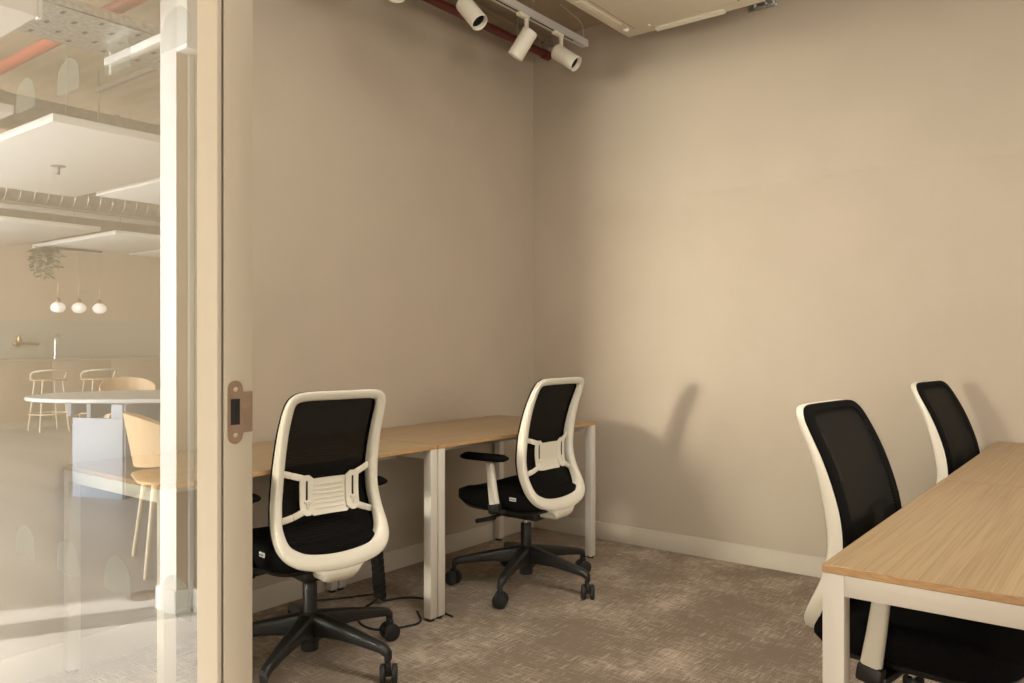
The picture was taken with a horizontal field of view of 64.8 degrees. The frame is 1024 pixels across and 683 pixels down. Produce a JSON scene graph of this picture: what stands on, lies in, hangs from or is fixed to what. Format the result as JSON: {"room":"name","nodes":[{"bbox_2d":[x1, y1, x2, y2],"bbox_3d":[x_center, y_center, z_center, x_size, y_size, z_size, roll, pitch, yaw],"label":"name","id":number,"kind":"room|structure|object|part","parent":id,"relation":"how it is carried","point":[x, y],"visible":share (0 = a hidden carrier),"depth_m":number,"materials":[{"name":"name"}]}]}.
{"room":"office room","nodes":[
{"label":"office room","id":0,"kind":"room"},
{"bbox_2d":[0,0,532,659],"bbox_3d":[-0.992,-0.350,3.642,0.100,3.000,3.530,0,0,38],"label":"wall","id":1,"kind":"structure","parent":0,"point":[392,143],"depth_m":3.44,"materials":[{"name":"paint"}]},
{"bbox_2d":[0,517,533,682],"bbox_3d":[-0.930,1.100,3.631,0.012,0.100,3.470,0,0,38],"label":"baseboard","id":2,"kind":"structure","parent":1,"relation":"attached to","point":[30,666],"depth_m":3.15,"materials":[{"name":"beige paint"}]},
{"bbox_2d":[446,0,602,42],"bbox_3d":[1.000,-1.900,2.156,5.070,0.100,3.630,0,0,38],"label":"ceiling","id":3,"kind":"structure","parent":0,"point":[551,9],"depth_m":4.58,"materials":[{"name":"paint"}]},
{"bbox_2d":[422,0,551,60],"bbox_3d":[-0.811,-1.767,3.517,0.056,0.166,3.355,0,0,38],"label":"pipe","id":4,"kind":"object","parent":3,"relation":"hanging from","point":[443,5],"visible":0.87,"depth_m":4.42,"materials":[{"name":"metal"}]},
{"bbox_2d":[474,1,553,49],"bbox_3d":[-0.778,-1.783,3.609,0.032,0.096,3.541,0,0,38],"label":"conduit","id":5,"kind":"object","parent":3,"relation":"attached to","point":[545,42],"visible":0.65,"depth_m":4.58,"materials":[{"name":"grey metal"}]},
{"bbox_2d":[492,0,587,47],"bbox_3d":[-0.591,-1.750,3.263,0.074,0.202,3.225,0,0,38],"label":"track","id":6,"kind":"object","parent":3,"relation":"hanging from","point":[515,6],"visible":1,"depth_m":4.20,"materials":[{"name":"grey metal"}]},
{"bbox_2d":[389,0,404,2],"bbox_3d":[-0.482,-1.538,3.364,0.097,0.236,0.114,0,0,9],"label":"track spotlight","id":7,"kind":"object","parent":6,"relation":"attached to","point":[393,1],"visible":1,"depth_m":3.38,"materials":[{"name":"beige plastic"}]},
{"bbox_2d":[456,0,487,30],"bbox_3d":[-0.194,-1.544,3.708,0.157,0.225,0.115,0,0,38],"label":"track spotlight","id":8,"kind":"object","parent":6,"relation":"attached to","point":[468,9],"visible":1,"depth_m":3.69,"materials":[{"name":"beige plastic"}]},
{"bbox_2d":[508,11,536,60],"bbox_3d":[0.051,-1.542,4.095,0.145,0.229,0.117,0,0,38],"label":"track spotlight","id":9,"kind":"object","parent":6,"relation":"attached to","point":[526,37],"visible":1,"depth_m":4.07,"materials":[{"name":"beige plastic"}]},
{"bbox_3d":[0.074,-1.605,4.092,0.014,0.066,0.020,0,0,38],"label":"stem","id":10,"kind":"part","parent":9,"relation":"part of","materials":[{"name":"beige plastic"}]},
{"bbox_2d":[551,30,581,70],"bbox_3d":[0.284,-1.550,4.310,0.167,0.213,0.112,0,0,28],"label":"track spotlight","id":11,"kind":"object","parent":6,"relation":"attached to","point":[567,58],"visible":1,"depth_m":4.30,"materials":[{"name":"beige plastic"}]},
{"bbox_3d":[0.264,-1.605,4.337,0.014,0.066,0.020,0,0,38],"label":"stem","id":12,"kind":"part","parent":11,"relation":"part of","materials":[{"name":"beige plastic"}]},
{"bbox_2d":[566,0,764,36],"bbox_3d":[0.699,-1.740,3.853,0.760,0.221,0.760,0,0,38],"label":"ceiling panel","id":13,"kind":"object","parent":3,"relation":"attached to","point":[630,18],"depth_m":4.02,"materials":[{"name":"beige plastic"}]},
{"bbox_2d":[589,0,737,28],"bbox_3d":[0.699,-1.649,3.853,0.564,0.010,0.564,0,0,38],"label":"ceiling vent","id":14,"kind":"object","parent":13,"relation":"in","point":[634,14],"depth_m":4.00,"materials":[{"name":"plastic"}]},
{"bbox_2d":[27,527,1023,682],"bbox_3d":[0.960,1.180,2.186,4.970,0.060,3.630,0,0,38],"label":"floor","id":15,"kind":"structure","parent":0,"point":[654,615],"depth_m":3.20,"materials":[{"name":"carpet"}]},
{"bbox_2d":[197,0,252,682],"bbox_3d":[0.341,-0.080,0.994,1.024,2.460,0.972,0,0,38],"label":"door frame","id":16,"kind":"structure","parent":15,"relation":"on","point":[224,27],"depth_m":0.91,"materials":[{"name":"beige"}]},
{"bbox_3d":[-0.311,0.081,0.922,0.002,0.072,0.032,0,0,38],"label":"strike plate","id":17,"kind":"part","parent":16,"relation":"part of","materials":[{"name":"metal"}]},
{"bbox_2d":[64,439,436,682],"bbox_3d":[-0.933,0.789,3.067,0.665,0.722,1.184,0,0,38],"label":"desk","id":18,"kind":"object","parent":15,"relation":"on","point":[157,478],"visible":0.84,"depth_m":2.79,"materials":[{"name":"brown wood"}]},
{"bbox_3d":[-1.530,0.791,2.807,0.040,0.694,0.040,0,0,38],"label":"leg","id":19,"kind":"part","parent":18,"relation":"part of","materials":[{"name":"beige metal"}]},
{"bbox_3d":[-1.284,0.464,2.616,0.583,0.040,0.040,0,0,38],"label":"cross rail","id":20,"kind":"part","parent":18,"relation":"part of","materials":[{"name":"beige metal"}]},
{"bbox_3d":[-1.038,0.791,2.425,0.040,0.694,0.040,0,0,38],"label":"leg","id":21,"kind":"part","parent":18,"relation":"part of","materials":[{"name":"beige metal"}]},
{"bbox_3d":[-0.964,0.470,3.091,0.345,0.048,1.103,0,0,38],"label":"long rail","id":22,"kind":"part","parent":18,"relation":"part of","materials":[{"name":"beige metal"}]},
{"bbox_3d":[-0.828,0.791,3.709,0.040,0.694,0.040,0,0,38],"label":"leg","id":23,"kind":"part","parent":18,"relation":"part of","materials":[{"name":"beige metal"}]},
{"bbox_2d":[371,551,385,599],"bbox_3d":[-0.632,0.785,3.471,0.100,0.678,0.202,0,0,38],"label":"spine","id":24,"kind":"object","parent":18,"relation":"hanging from","point":[377,563],"visible":0.27,"depth_m":3.52,"materials":[{"name":"black plastic"}]},
{"bbox_3d":[-0.582,0.464,3.518,0.583,0.040,0.040,0,0,38],"label":"cross rail","id":25,"kind":"part","parent":18,"relation":"part of","materials":[{"name":"beige metal"}]},
{"bbox_3d":[-0.336,0.791,3.326,0.040,0.694,0.040,0,0,38],"label":"leg","id":26,"kind":"part","parent":18,"relation":"part of","materials":[{"name":"beige metal"}]},
{"bbox_2d":[196,389,399,682],"bbox_3d":[-0.700,0.657,2.897,0.702,0.985,0.738,0,0,-42],"label":"office chair","id":27,"kind":"object","parent":15,"relation":"on","point":[327,519],"visible":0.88,"depth_m":2.76,"materials":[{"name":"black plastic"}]},
{"bbox_3d":[-0.848,0.749,2.742,0.170,0.054,0.074,0,0,-42],"label":"armrest","id":28,"kind":"part","parent":27,"relation":"part of","materials":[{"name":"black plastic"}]},
{"bbox_3d":[-0.882,0.814,2.825,0.148,0.044,0.108,0,0,-42],"label":"lever","id":29,"kind":"part","parent":27,"relation":"part of","materials":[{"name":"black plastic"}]},
{"bbox_3d":[-0.687,0.548,2.709,0.024,0.028,0.012,0,0,-42],"label":"slider knob","id":30,"kind":"part","parent":27,"relation":"part of","materials":[{"name":"beige plastic"}]},
{"bbox_2d":[252,526,374,572],"bbox_3d":[-0.748,0.714,2.906,0.452,0.093,0.480,0,0,-42],"label":"seat cushion","id":31,"kind":"object","parent":27,"relation":"on","point":[268,556],"depth_m":2.70,"materials":[{"name":"black fabric"}]},
{"bbox_3d":[-0.611,0.465,2.756,0.426,0.600,0.130,0,0,-42],"label":"backrest frame","id":32,"kind":"part","parent":27,"relation":"part of","materials":[{"name":"beige plastic"}]},
{"bbox_3d":[-0.557,0.548,2.827,0.024,0.028,0.012,0,0,-42],"label":"slider knob","id":33,"kind":"part","parent":27,"relation":"part of","materials":[{"name":"beige plastic"}]},
{"bbox_2d":[386,661,390,672],"bbox_3d":[-0.415,1.093,2.714,0.016,0.034,0.030,0,0,-7],"label":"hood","id":34,"kind":"object","parent":27,"relation":"attached to","point":[388,663],"depth_m":2.70,"materials":[{"name":"black plastic"}]},
{"bbox_2d":[317,594,375,600],"bbox_3d":[-0.732,1.138,3.612,0.281,0.024,0.101,0,0,1],"label":"power cable","id":35,"kind":"object","parent":15,"relation":"on","point":[363,594],"visible":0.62,"depth_m":3.60,"materials":[{"name":"black rubber"}]},
{"bbox_2d":[358,598,420,630],"bbox_3d":[-0.533,1.137,3.360,0.342,0.025,0.268,0,0,38],"label":"power cable","id":36,"kind":"object","parent":15,"relation":"on","point":[376,599],"visible":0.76,"depth_m":3.26,"materials":[{"name":"black rubber"}]},
{"bbox_2d":[382,596,452,616],"bbox_3d":[-0.381,1.137,3.512,0.381,0.026,0.144,0,0,29],"label":"power cable","id":37,"kind":"object","parent":15,"relation":"on","point":[407,597],"visible":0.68,"depth_m":3.59,"materials":[{"name":"black rubber"}]},
{"bbox_2d":[336,415,595,618],"bbox_3d":[-0.191,0.789,4.020,0.665,0.722,1.219,0,0,38],"label":"desk","id":38,"kind":"object","parent":15,"relation":"on","point":[496,429],"visible":0.66,"depth_m":3.92,"materials":[{"name":"brown wood"}]},
{"bbox_3d":[-0.799,0.791,3.746,0.040,0.694,0.040,0,0,38],"label":"leg","id":39,"kind":"part","parent":38,"relation":"part of","materials":[{"name":"beige metal"}]},
{"bbox_3d":[-0.307,0.791,3.364,0.040,0.694,0.040,0,0,38],"label":"leg","id":40,"kind":"part","parent":38,"relation":"part of","materials":[{"name":"beige metal"}]},
{"bbox_3d":[-0.223,0.470,4.044,0.345,0.048,1.138,0,0,38],"label":"long rail","id":41,"kind":"part","parent":38,"relation":"part of","materials":[{"name":"beige metal"}]},
{"bbox_3d":[-0.075,0.791,4.676,0.040,0.694,0.040,0,0,38],"label":"leg","id":42,"kind":"part","parent":38,"relation":"part of","materials":[{"name":"beige metal"}]},
{"bbox_3d":[0.171,0.464,4.485,0.583,0.040,0.040,0,0,38],"label":"cross rail","id":43,"kind":"part","parent":38,"relation":"part of","materials":[{"name":"beige metal"}]},
{"bbox_3d":[0.416,0.791,4.293,0.040,0.694,0.040,0,0,38],"label":"leg","id":44,"kind":"part","parent":38,"relation":"part of","materials":[{"name":"beige metal"}]},
{"bbox_2d":[445,377,594,608],"bbox_3d":[0.092,0.657,3.797,0.703,0.984,0.731,0,0,38],"label":"office chair","id":45,"kind":"object","parent":15,"relation":"on","point":[548,482],"visible":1,"depth_m":3.70,"materials":[{"name":"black plastic"}]},
{"bbox_3d":[-0.085,0.814,3.739,0.108,0.044,0.148,0,0,38],"label":"lever","id":46,"kind":"part","parent":45,"relation":"part of","materials":[{"name":"black plastic"}]},
{"bbox_3d":[-0.038,0.749,3.662,0.074,0.054,0.170,0,0,38],"label":"armrest","id":47,"kind":"part","parent":45,"relation":"part of","materials":[{"name":"black plastic"}]},
{"bbox_2d":[459,475,575,511],"bbox_3d":[0.034,0.714,3.840,0.480,0.093,0.452,0,0,38],"label":"seat cushion","id":48,"kind":"object","parent":45,"relation":"on","point":[511,498],"depth_m":3.68,"materials":[{"name":"black fabric"}]},
{"bbox_3d":[0.194,0.465,3.714,0.130,0.600,0.426,0,0,38],"label":"backrest frame","id":49,"kind":"part","parent":45,"relation":"part of","materials":[{"name":"beige plastic"}]},
{"bbox_2d":[586,583,589,590],"bbox_3d":[0.339,1.093,3.602,0.016,0.034,0.030,0,0,3],"label":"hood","id":50,"kind":"object","parent":45,"relation":"attached to","point":[587,584],"depth_m":3.59,"materials":[{"name":"black plastic"}]},
{"bbox_2d":[796,399,1023,682],"bbox_3d":[1.026,0.657,2.080,0.724,0.984,0.716,0,0,44],"label":"office chair","id":51,"kind":"object","parent":15,"relation":"on","point":[859,491],"visible":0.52,"depth_m":1.99,"materials":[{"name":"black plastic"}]},
{"bbox_3d":[0.903,0.465,2.179,0.142,0.600,0.426,0,0,44],"label":"backrest frame","id":52,"kind":"part","parent":51,"relation":"part of","materials":[{"name":"beige plastic"}]},
{"bbox_3d":[0.888,0.779,1.937,0.074,0.054,0.170,0,0,44],"label":"armrest","id":53,"kind":"part","parent":51,"relation":"part of","materials":[{"name":"black plastic"}]},
{"bbox_2d":[814,598,1023,682],"bbox_3d":[1.055,0.714,2.030,0.480,0.093,0.452,0,0,44],"label":"seat cushion","id":54,"kind":"object","parent":51,"relation":"on","point":[927,645],"depth_m":1.85,"materials":[{"name":"black fabric"}]},
{"bbox_2d":[822,480,1023,682],"bbox_3d":[1.226,0.789,1.822,0.665,0.722,1.195,0,0,38],"label":"desk","id":55,"kind":"object","parent":15,"relation":"on","point":[956,549],"visible":1,"depth_m":1.55,"materials":[{"name":"brown wood"}]},
{"bbox_3d":[0.626,0.791,1.558,0.040,0.694,0.040,0,0,38],"label":"leg","id":56,"kind":"part","parent":55,"relation":"part of","materials":[{"name":"beige metal"}]},
{"bbox_3d":[0.872,0.464,1.367,0.583,0.040,0.040,0,0,38],"label":"cross rail","id":57,"kind":"part","parent":55,"relation":"part of","materials":[{"name":"beige metal"}]},
{"bbox_2d":[911,380,979,483],"bbox_3d":[1.866,0.657,3.140,0.724,0.986,0.741,0,0,-45],"label":"office chair","id":58,"kind":"object","parent":15,"relation":"on","point":[952,435],"visible":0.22,"depth_m":3.23,"materials":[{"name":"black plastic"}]},
{"bbox_3d":[1.763,0.465,3.295,0.426,0.600,0.154,0,0,-45],"label":"backrest frame","id":59,"kind":"part","parent":58,"relation":"part of","materials":[{"name":"beige plastic"}]},
{"bbox_2d":[943,441,1023,487],"bbox_3d":[1.971,0.789,2.780,0.665,0.722,1.224,0,0,38],"label":"desk","id":60,"kind":"object","parent":15,"relation":"on","point":[1001,463],"visible":0.23,"depth_m":2.74,"materials":[{"name":"brown wood"}]},
{"bbox_2d":[533,0,1023,557],"bbox_3d":[2.083,-0.350,3.549,5.070,3.000,0.100,0,0,38],"label":"wall","id":61,"kind":"structure","parent":0,"point":[742,219],"depth_m":4.08,"materials":[{"name":"paint"}]},
{"bbox_2d":[534,516,825,577],"bbox_3d":[2.054,1.100,3.501,4.858,0.100,0.012,0,0,38],"label":"baseboard","id":62,"kind":"structure","parent":61,"relation":"attached to","point":[791,562],"depth_m":4.32,"materials":[{"name":"beige paint"}]},
{"bbox_2d":[748,0,777,12],"bbox_3d":[1.266,-1.709,4.093,0.150,0.038,0.045,0,0,38],"label":"wall bracket","id":63,"kind":"object","parent":61,"relation":"attached to","point":[769,3],"visible":0.95,"depth_m":4.08,"materials":[{"name":"metal"}]}
]}

